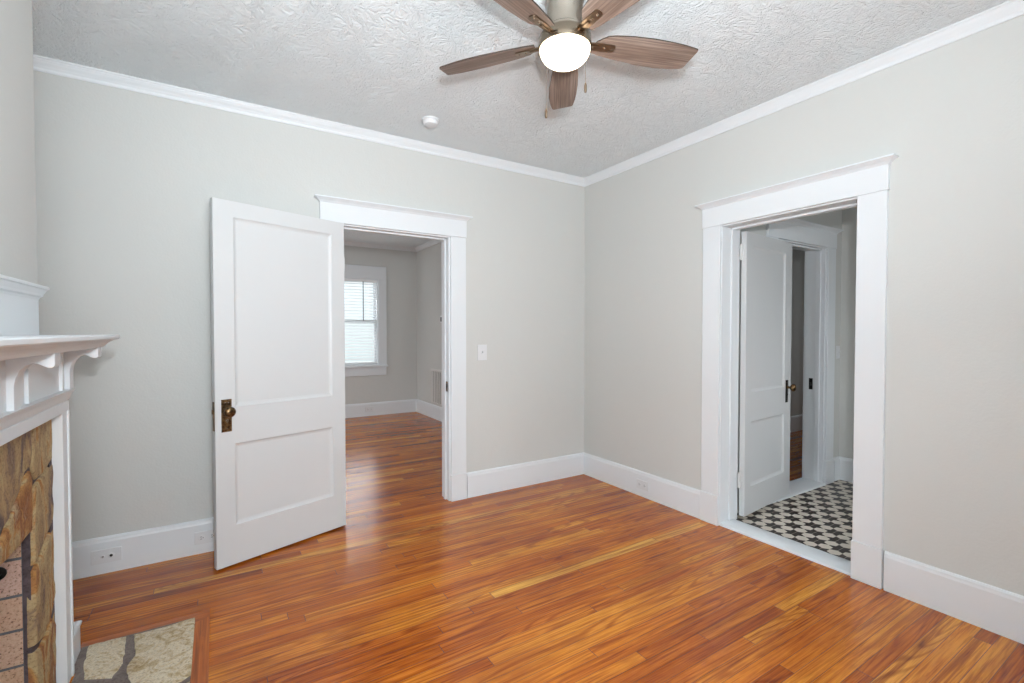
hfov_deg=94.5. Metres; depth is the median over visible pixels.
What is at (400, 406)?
baseboard
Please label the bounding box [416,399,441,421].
baseboard
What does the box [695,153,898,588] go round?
door frame
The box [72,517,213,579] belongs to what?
baseboard
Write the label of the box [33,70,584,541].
wall
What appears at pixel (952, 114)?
wall
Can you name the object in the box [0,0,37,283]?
wall
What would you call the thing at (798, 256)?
wall
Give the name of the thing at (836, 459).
baseboard
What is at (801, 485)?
threshold
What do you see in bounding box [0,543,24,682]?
firebox
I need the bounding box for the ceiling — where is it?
[32,0,1008,247]
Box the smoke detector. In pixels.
[422,116,439,127]
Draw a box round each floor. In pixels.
[69,412,1023,682]
[736,430,852,560]
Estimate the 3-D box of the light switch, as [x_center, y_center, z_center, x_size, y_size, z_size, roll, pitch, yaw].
[-0.230,0.087,3.700,0.082,0.122,0.021,-1,1,-32]
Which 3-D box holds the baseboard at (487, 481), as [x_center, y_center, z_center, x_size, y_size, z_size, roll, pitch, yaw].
[0.155,1.103,3.962,1.182,0.192,0.018,-1,1,-32]
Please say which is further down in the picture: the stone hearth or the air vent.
the stone hearth
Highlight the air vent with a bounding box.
[431,369,441,406]
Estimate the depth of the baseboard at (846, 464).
4.05 m
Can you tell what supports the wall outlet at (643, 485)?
attached to the wall at (952, 114)
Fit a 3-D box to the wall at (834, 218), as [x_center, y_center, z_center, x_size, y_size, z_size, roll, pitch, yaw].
[2.178,-0.132,3.768,1.710,2.770,0.150,-1,1,-32]
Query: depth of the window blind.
7.14 m
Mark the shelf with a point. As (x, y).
(12, 347)
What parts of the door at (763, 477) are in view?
knob plate, knob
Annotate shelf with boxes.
[0,335,119,360]
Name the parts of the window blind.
rail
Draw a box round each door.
[210,197,345,569]
[737,231,795,516]
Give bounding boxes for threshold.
[720,519,850,575]
[777,477,825,501]
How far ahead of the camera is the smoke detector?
3.00 m
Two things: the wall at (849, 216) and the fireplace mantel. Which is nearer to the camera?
the fireplace mantel
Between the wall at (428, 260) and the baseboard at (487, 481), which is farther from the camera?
the wall at (428, 260)
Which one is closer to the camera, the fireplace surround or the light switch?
the fireplace surround
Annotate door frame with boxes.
[314,194,472,501]
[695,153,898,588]
[766,219,843,503]
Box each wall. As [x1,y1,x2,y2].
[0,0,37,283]
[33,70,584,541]
[344,245,416,404]
[416,242,441,406]
[584,15,1023,595]
[737,210,841,512]
[790,249,804,415]
[839,207,856,458]
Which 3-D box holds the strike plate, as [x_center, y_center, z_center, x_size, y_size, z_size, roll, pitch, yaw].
[2.549,0.360,4.040,0.004,0.095,0.030,-1,1,-32]
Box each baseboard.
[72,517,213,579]
[345,399,416,417]
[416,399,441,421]
[467,452,583,497]
[584,452,699,518]
[790,414,802,431]
[833,456,839,480]
[839,456,852,482]
[883,551,1023,643]
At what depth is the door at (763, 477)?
3.38 m
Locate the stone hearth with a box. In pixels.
[72,609,209,682]
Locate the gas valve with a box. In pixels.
[0,567,6,579]
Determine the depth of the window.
7.22 m
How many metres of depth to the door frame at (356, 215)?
3.56 m
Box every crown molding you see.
[33,0,1023,186]
[344,240,440,251]
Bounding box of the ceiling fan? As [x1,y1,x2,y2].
[439,0,697,117]
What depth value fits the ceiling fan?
1.87 m
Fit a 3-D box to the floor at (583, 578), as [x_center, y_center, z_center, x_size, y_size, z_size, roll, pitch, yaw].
[-0.818,1.249,3.005,3.850,0.060,8.584,-1,1,-32]
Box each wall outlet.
[91,546,121,565]
[195,529,213,544]
[636,479,647,490]
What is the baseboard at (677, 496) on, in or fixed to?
attached to the wall at (952, 114)
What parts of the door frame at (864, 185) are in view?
casing, casing, head casing, cap molding, casing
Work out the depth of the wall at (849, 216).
4.05 m
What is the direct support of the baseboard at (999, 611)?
attached to the wall at (952, 114)
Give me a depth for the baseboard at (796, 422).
6.10 m
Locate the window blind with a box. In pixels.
[344,278,376,363]
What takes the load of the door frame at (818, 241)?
attached to the wall at (834, 218)
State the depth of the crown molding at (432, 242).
7.20 m
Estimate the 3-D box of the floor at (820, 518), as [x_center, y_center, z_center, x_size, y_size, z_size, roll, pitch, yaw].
[3.754,1.221,4.325,5.095,0.062,3.183,-1,1,-32]
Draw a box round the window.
[344,264,387,376]
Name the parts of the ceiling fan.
blade, blade, blade arm, blade arm, blade, glass globe, pull chain, blade arm, blade arm, blade, blade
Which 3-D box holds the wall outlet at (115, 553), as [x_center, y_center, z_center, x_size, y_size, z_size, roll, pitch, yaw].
[-2.147,1.135,2.505,0.126,0.072,0.013,-1,1,-32]
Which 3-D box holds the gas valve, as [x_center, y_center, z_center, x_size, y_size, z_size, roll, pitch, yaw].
[-1.586,0.717,1.457,0.042,0.042,0.010,-1,1,-32]
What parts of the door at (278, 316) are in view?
knob plate, knob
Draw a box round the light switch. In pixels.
[477,345,486,359]
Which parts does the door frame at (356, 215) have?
head casing, cap molding, casing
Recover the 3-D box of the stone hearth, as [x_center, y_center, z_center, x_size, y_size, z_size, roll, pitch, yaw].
[-1.157,1.248,1.388,0.442,0.008,1.593,-1,1,-32]
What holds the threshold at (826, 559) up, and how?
on the floor at (583, 578)
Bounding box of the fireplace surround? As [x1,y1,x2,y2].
[0,420,55,682]
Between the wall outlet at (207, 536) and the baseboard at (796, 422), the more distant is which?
the baseboard at (796, 422)
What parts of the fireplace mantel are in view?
frieze molding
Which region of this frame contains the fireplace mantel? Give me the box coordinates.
[0,274,119,682]
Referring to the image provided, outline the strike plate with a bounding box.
[809,378,812,388]
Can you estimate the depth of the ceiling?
2.35 m
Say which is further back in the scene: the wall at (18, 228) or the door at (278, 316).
the door at (278, 316)
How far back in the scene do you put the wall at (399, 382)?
7.41 m
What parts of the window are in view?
pane, pane, sash, frame, head casing, sill, sash, casing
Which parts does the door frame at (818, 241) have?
head casing, casing, cap molding, casing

